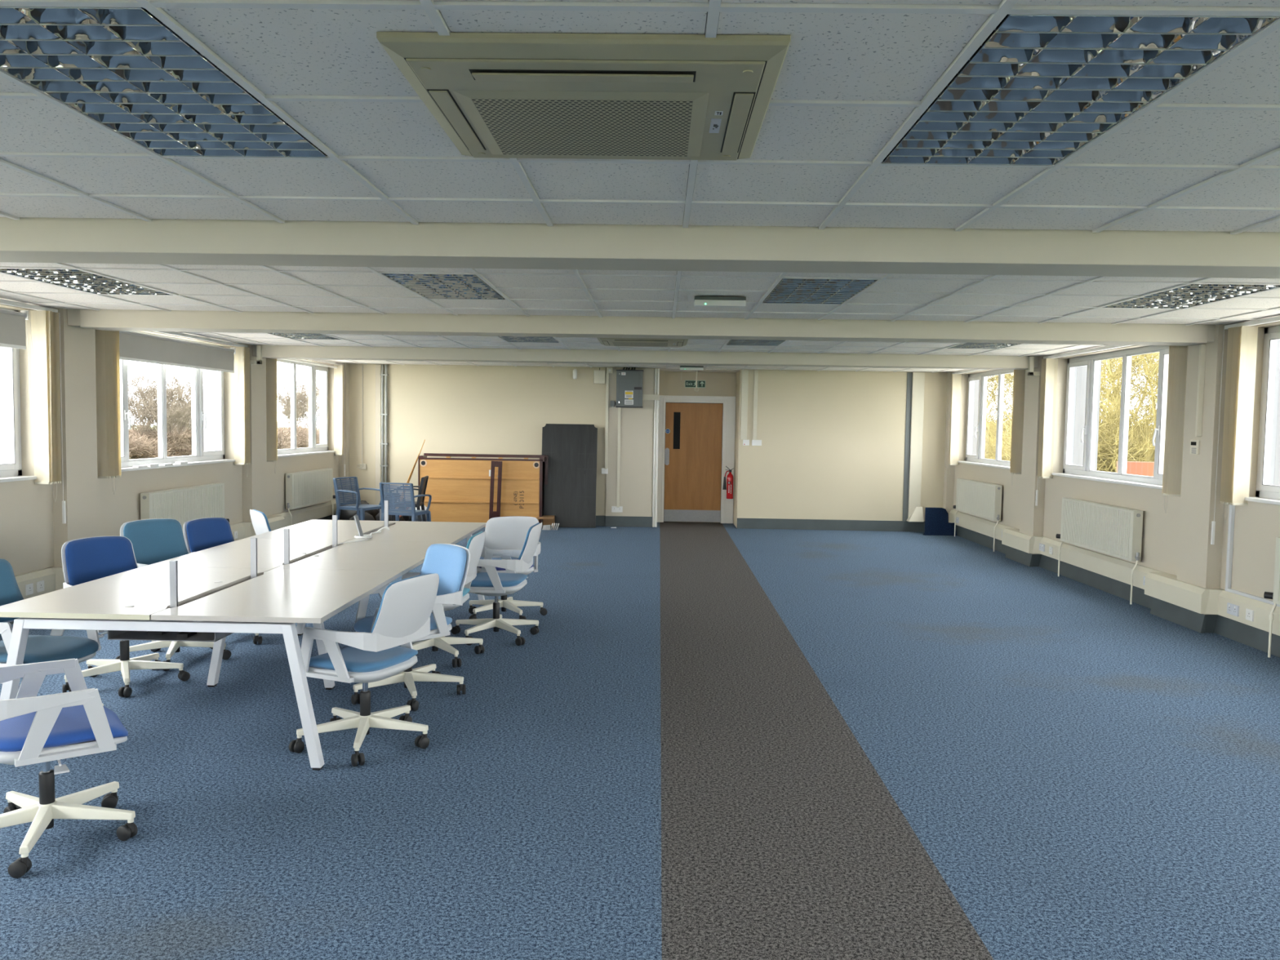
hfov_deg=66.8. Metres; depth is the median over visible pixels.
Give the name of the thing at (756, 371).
conduit
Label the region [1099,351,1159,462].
willow tree
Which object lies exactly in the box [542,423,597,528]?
board
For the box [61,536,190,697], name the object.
office chair
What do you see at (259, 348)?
sensor
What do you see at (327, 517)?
baseboard
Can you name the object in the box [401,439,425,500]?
cue
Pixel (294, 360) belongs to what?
roller blind
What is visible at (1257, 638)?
baseboard
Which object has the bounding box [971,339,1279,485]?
trim
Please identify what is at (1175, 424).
vertical blind
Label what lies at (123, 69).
ceiling light
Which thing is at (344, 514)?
sack
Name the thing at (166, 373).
bare tree
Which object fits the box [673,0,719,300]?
trim
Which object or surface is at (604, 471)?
light switch
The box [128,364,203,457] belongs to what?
bare tree
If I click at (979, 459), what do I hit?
window
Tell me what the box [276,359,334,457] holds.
window
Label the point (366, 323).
ceiling beam
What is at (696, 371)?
hanging cord
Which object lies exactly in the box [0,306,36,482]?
window
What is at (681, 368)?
diffuser
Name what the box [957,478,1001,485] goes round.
grille
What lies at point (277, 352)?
beam
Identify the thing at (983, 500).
radiator
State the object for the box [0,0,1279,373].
ceiling
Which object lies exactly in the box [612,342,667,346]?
grille
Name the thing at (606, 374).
conduit
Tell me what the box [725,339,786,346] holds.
ceiling light
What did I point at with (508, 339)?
ceiling light
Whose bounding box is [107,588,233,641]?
cable tray
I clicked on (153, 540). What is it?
backrest
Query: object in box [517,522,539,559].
backrest
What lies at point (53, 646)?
office chair
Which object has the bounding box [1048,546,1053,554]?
socket
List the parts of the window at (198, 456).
sash, handle, sill, handle, sash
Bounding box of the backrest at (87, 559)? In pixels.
[65,536,137,586]
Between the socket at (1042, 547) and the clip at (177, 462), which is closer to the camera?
the clip at (177, 462)
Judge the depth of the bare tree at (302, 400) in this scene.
65.86 m
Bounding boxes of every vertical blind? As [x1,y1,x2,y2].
[0,298,66,523]
[94,329,250,493]
[266,357,277,462]
[308,359,344,455]
[948,368,986,473]
[1009,369,1025,474]
[1037,344,1131,481]
[1161,345,1187,513]
[1210,315,1279,544]
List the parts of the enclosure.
case door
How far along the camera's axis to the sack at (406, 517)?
15.15 m
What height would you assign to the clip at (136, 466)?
0.020 m
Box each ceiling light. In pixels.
[0,6,329,158]
[0,268,173,295]
[267,333,340,339]
[380,273,505,299]
[497,336,559,342]
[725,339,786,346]
[762,278,878,304]
[880,13,1279,165]
[946,342,1021,349]
[1102,284,1279,308]
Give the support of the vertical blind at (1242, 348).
attached to the wall at (1176, 541)
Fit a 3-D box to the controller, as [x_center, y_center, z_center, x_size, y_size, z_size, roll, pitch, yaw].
[4.693,-0.278,8.205,0.020,0.124,0.120,1,3,1]
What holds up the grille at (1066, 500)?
attached to the radiator at (1110, 530)
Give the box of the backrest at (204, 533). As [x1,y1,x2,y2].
[186,517,234,552]
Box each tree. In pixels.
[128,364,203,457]
[156,373,191,431]
[276,374,319,428]
[984,386,1156,472]
[986,354,1154,413]
[986,354,1158,426]
[986,374,1013,408]
[986,375,1013,422]
[993,352,1159,436]
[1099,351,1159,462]
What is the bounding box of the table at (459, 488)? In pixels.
[417,453,548,527]
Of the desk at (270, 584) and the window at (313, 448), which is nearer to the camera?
the desk at (270, 584)
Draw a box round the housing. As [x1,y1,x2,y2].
[693,296,746,301]
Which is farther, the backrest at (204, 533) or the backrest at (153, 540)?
the backrest at (204, 533)
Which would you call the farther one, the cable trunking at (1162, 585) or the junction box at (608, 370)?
the junction box at (608, 370)
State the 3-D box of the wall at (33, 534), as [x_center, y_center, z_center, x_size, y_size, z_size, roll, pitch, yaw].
[-5.017,-0.120,6.406,0.320,2.850,19.000,1,3,1]
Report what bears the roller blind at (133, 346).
attached to the window at (198, 456)
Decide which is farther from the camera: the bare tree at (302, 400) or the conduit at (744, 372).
the bare tree at (302, 400)
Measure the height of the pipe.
2.527 m
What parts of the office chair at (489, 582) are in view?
seat, backrest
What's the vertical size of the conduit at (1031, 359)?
0.227 m
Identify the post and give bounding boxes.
[354,515,363,536]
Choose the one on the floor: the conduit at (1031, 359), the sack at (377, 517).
the sack at (377, 517)
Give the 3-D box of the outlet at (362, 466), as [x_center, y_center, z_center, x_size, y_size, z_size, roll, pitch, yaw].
[-4.450,-0.433,15.561,0.132,0.510,0.066,1,3,1]
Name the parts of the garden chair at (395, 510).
backrest, leg, frame, seat, armrest, leg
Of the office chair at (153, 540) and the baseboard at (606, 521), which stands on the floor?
the office chair at (153, 540)
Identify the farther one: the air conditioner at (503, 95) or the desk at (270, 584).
the desk at (270, 584)
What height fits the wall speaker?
0.253 m
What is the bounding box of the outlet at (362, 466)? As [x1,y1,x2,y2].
[357,436,366,469]
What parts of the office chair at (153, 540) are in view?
backrest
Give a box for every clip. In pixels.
[133,465,146,467]
[144,463,159,466]
[159,462,173,466]
[175,461,187,464]
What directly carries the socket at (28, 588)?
attached to the cable trunking at (53, 577)
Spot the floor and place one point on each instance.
(710, 740)
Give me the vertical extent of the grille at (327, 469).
0.012 m
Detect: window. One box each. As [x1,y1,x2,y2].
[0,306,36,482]
[120,330,235,471]
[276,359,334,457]
[958,369,1013,469]
[1051,345,1168,489]
[1244,324,1279,505]
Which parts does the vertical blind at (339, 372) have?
pull cord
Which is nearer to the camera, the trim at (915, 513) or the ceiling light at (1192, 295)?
the ceiling light at (1192, 295)
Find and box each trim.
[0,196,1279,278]
[0,346,323,463]
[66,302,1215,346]
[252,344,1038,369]
[375,364,381,504]
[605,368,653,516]
[659,368,740,372]
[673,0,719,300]
[902,372,912,521]
[906,372,924,521]
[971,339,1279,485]
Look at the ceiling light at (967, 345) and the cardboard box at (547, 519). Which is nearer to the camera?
the ceiling light at (967, 345)
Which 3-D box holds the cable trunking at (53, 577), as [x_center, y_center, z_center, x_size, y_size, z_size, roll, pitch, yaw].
[-4.906,0.950,6.246,0.185,0.205,18.560,1,3,1]
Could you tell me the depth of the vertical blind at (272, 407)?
12.49 m
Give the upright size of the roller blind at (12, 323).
0.907 m
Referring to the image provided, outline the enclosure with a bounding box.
[610,367,643,408]
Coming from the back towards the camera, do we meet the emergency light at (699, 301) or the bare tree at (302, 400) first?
the bare tree at (302, 400)
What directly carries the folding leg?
attached to the table at (459, 488)
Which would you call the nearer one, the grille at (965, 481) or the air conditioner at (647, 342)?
the air conditioner at (647, 342)
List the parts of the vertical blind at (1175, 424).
ball chain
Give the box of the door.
[657,395,735,523]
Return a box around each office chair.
[0,558,103,706]
[0,658,137,878]
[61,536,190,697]
[115,518,231,671]
[182,517,262,644]
[249,509,271,534]
[288,573,439,766]
[351,543,470,711]
[401,530,485,667]
[450,522,542,645]
[468,515,547,619]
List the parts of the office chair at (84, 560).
backrest, height lever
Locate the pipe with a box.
[652,368,659,527]
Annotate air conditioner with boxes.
[376,31,791,160]
[596,337,688,346]
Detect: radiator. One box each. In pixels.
[140,482,229,532]
[285,467,335,525]
[953,478,1002,551]
[1056,497,1142,604]
[1263,537,1279,657]
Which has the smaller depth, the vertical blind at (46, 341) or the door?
the vertical blind at (46, 341)
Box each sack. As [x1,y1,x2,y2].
[339,500,378,520]
[349,511,374,520]
[375,512,404,520]
[377,494,408,520]
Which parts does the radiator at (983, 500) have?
panel, panel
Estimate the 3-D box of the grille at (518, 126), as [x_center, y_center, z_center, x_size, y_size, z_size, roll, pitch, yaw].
[-0.144,-0.991,2.748,0.570,0.001,0.524,1,3,1]
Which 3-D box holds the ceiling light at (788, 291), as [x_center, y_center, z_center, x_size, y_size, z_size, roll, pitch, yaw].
[1.143,-1.274,6.321,0.576,0.106,1.176,1,3,1]
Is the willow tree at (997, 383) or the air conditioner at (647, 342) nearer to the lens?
the air conditioner at (647, 342)
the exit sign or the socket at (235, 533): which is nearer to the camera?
the socket at (235, 533)
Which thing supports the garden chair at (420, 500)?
on the floor
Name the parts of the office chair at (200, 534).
backrest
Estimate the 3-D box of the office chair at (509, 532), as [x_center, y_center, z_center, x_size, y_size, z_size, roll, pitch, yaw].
[-1.132,0.716,8.223,0.695,0.882,0.695,0,4,-21]
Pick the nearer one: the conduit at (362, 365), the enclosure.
the enclosure
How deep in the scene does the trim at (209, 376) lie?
11.63 m
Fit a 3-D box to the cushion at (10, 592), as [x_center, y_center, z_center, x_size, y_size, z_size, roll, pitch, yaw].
[-3.385,0.583,5.007,0.142,0.329,0.439,1,3,9]
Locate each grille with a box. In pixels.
[143,482,224,493]
[289,467,330,474]
[471,98,693,156]
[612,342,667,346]
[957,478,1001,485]
[1062,497,1140,511]
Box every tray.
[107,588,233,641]
[680,365,703,367]
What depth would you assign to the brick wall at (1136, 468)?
21.21 m
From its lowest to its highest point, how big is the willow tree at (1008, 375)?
8.071 m
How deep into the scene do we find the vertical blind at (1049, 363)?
11.42 m
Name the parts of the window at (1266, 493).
sill, frame, sash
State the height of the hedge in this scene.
2.524 m
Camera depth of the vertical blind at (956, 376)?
15.00 m
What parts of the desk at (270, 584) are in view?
leg frame, screen post, screen post, leg frame, screen post, leg frame, screen post, cable coil, cable coil, screen post, leg frame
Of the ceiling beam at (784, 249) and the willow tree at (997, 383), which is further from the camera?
the willow tree at (997, 383)
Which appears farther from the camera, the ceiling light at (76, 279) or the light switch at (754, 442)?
the light switch at (754, 442)
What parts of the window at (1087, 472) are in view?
sash, handle, sill, handle, sash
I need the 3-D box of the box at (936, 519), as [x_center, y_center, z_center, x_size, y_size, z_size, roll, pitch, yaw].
[4.638,0.643,15.053,0.520,0.416,0.186,1,3,1]
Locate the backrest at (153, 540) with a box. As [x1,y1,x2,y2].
[123,519,188,564]
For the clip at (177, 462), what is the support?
on the window at (198, 456)
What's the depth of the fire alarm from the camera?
15.37 m
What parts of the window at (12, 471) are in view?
sash, frame, sill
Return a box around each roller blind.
[0,308,37,424]
[119,330,238,423]
[284,359,337,368]
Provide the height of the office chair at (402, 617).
0.882 m
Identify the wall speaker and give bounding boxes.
[593,368,605,383]
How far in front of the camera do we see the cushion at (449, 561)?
5.98 m
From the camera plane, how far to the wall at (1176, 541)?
8.38 m
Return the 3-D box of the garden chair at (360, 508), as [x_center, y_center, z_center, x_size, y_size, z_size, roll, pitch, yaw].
[-3.903,0.389,13.512,0.553,0.836,0.584,2,4,23]
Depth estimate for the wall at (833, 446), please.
15.48 m
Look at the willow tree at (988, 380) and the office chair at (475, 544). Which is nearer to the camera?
the office chair at (475, 544)
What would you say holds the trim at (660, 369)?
attached to the wall at (833, 446)
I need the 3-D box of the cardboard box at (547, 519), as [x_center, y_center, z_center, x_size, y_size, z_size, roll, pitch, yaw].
[-1.473,0.656,15.117,0.260,0.190,0.240,1,3,1]
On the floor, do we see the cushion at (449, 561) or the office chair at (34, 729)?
the office chair at (34, 729)
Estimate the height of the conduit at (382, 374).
2.527 m
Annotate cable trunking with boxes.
[14,500,342,599]
[949,509,1279,635]
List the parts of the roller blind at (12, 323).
bead chain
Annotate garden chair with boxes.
[333,476,384,520]
[379,482,431,521]
[388,475,428,521]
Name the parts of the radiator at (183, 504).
panel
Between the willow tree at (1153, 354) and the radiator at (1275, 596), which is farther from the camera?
the willow tree at (1153, 354)
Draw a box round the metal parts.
[542,523,559,529]
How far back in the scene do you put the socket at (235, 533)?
11.56 m
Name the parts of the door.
push plate, vision glass, kick plate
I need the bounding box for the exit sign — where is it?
[684,380,705,387]
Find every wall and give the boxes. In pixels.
[0,303,349,575]
[349,363,947,528]
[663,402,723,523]
[942,321,1279,614]
[1115,461,1154,476]
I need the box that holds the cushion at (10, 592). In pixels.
[0,558,23,622]
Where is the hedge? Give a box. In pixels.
[128,417,319,459]
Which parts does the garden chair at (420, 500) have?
seat, frame, backrest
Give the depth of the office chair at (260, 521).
7.98 m
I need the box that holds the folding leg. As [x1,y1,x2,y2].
[488,460,502,519]
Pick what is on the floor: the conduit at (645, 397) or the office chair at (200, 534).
the office chair at (200, 534)
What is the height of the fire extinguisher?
0.539 m
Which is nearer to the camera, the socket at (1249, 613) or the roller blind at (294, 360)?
the socket at (1249, 613)
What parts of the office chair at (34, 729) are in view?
backrest, height lever, seat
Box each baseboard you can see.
[8,514,335,624]
[408,515,924,532]
[955,524,1279,657]
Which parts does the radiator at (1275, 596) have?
panel, panel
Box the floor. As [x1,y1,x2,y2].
[0,521,1279,959]
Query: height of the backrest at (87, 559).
0.329 m
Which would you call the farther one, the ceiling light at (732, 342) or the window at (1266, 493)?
the ceiling light at (732, 342)
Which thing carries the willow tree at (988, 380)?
on the lawn
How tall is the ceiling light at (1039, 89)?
0.106 m
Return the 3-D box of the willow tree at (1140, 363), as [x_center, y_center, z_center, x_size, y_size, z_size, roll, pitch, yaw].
[13.711,-2.989,27.628,7.687,7.337,7.799,-1,4,-23]
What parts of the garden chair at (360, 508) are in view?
frame, backrest, armrest, seat, leg, armrest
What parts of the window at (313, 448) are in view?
sill, handle, sash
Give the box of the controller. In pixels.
[1189,440,1199,454]
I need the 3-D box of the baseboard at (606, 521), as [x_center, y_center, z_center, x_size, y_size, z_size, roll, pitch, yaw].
[0.066,0.668,15.533,9.760,0.165,0.070,1,3,1]
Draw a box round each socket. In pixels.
[25,582,33,595]
[36,580,44,592]
[233,530,237,538]
[611,506,622,512]
[1039,542,1044,551]
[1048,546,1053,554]
[1226,602,1239,616]
[1245,608,1253,621]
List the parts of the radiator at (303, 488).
panel, panel, panel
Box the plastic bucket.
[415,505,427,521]
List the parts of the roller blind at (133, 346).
bead chain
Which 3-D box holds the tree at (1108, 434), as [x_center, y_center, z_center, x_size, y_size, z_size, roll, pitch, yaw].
[13.693,-1.200,32.366,10.246,3.852,20.386,1,3,1]
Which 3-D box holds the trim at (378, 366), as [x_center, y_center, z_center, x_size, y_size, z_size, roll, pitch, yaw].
[-4.199,-0.584,15.565,0.090,2.527,0.030,1,3,1]
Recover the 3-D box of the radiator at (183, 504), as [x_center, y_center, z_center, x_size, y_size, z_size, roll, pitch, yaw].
[-4.838,0.525,10.382,0.118,0.900,1.809,1,3,1]
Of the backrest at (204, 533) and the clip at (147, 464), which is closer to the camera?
the backrest at (204, 533)
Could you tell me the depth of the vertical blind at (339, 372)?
15.17 m
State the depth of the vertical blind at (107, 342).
8.86 m
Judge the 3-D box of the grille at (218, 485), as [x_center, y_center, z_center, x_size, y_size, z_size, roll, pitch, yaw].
[-4.835,0.084,10.322,0.091,0.012,1.644,1,3,1]
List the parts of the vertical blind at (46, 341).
ball chain, pull cord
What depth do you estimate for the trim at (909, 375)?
15.40 m
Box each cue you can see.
[400,453,419,498]
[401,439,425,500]
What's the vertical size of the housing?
0.022 m
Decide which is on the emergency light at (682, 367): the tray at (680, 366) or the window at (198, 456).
the tray at (680, 366)
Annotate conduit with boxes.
[362,364,363,428]
[380,364,388,488]
[604,373,608,468]
[616,407,621,506]
[642,394,659,399]
[740,369,748,439]
[752,369,758,439]
[1027,356,1039,375]
[1195,343,1205,436]
[1225,504,1279,606]
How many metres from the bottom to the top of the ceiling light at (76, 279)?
0.106 m
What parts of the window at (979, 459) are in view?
sash, handle, sill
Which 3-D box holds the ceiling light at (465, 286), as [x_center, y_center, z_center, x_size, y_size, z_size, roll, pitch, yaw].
[-1.256,-1.315,6.367,0.576,0.106,1.176,1,3,1]
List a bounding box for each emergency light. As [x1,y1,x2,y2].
[680,365,703,370]
[693,296,746,307]
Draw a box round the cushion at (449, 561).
[419,543,466,595]
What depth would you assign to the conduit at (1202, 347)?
8.10 m
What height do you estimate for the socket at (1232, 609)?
0.086 m
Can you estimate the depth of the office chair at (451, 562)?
5.85 m
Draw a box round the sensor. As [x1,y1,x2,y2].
[249,345,262,364]
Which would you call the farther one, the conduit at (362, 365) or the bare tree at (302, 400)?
the bare tree at (302, 400)
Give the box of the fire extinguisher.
[722,466,733,498]
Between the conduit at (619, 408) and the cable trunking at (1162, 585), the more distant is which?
the conduit at (619, 408)
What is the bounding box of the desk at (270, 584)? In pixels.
[0,500,486,770]
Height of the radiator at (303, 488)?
0.900 m
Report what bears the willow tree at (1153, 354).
on the lawn
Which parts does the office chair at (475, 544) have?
backrest, seat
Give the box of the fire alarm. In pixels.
[573,368,577,378]
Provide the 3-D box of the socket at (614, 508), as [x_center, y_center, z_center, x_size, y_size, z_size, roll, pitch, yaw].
[-0.366,0.469,15.522,0.175,0.095,0.016,1,3,1]
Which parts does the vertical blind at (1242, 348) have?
pull cord, ball chain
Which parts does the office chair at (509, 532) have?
seat, backrest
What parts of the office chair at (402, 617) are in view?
seat, backrest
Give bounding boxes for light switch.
[601,467,608,474]
[742,440,749,445]
[751,440,761,445]
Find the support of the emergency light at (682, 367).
attached to the ceiling
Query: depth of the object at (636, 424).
15.47 m
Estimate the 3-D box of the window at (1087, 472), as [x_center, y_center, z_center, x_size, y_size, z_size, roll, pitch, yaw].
[4.949,-0.659,10.031,0.212,1.369,2.800,1,3,1]
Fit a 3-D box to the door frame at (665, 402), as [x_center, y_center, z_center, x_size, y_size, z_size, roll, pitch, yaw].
[0.975,-0.592,16.467,1.700,2.800,0.060,1,3,1]
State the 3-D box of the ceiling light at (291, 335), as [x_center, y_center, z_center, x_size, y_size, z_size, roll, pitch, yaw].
[-3.581,-1.572,10.123,0.576,0.106,1.176,1,3,1]
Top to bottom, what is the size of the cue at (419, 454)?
1.110 m
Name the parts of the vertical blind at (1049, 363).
pull cord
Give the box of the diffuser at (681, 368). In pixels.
[680,367,703,370]
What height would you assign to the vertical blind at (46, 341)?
1.783 m
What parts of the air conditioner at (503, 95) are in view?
panel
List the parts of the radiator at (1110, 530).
panel, panel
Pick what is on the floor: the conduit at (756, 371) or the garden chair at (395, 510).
the garden chair at (395, 510)
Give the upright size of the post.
0.160 m
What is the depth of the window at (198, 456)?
10.27 m
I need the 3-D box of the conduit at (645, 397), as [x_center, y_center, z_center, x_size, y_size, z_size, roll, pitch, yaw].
[0.176,-1.313,15.389,0.270,0.090,0.050,1,3,1]
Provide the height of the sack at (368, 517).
0.300 m
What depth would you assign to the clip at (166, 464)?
9.85 m
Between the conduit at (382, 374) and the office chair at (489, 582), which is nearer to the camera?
the office chair at (489, 582)
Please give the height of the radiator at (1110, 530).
0.900 m
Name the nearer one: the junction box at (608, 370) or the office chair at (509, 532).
the office chair at (509, 532)
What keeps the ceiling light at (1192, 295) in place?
attached to the ceiling
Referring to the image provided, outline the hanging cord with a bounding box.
[693,370,698,391]
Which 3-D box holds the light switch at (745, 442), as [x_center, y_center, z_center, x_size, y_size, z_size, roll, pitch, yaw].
[1.691,-0.596,15.453,0.100,0.090,0.016,1,3,1]
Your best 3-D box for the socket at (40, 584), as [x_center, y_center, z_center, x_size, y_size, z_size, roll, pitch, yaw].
[-4.897,0.869,7.924,0.016,0.086,0.086,1,3,1]
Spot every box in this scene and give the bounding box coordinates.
[536,515,555,527]
[606,368,613,373]
[923,507,956,535]
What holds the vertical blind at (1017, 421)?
attached to the wall at (1176, 541)

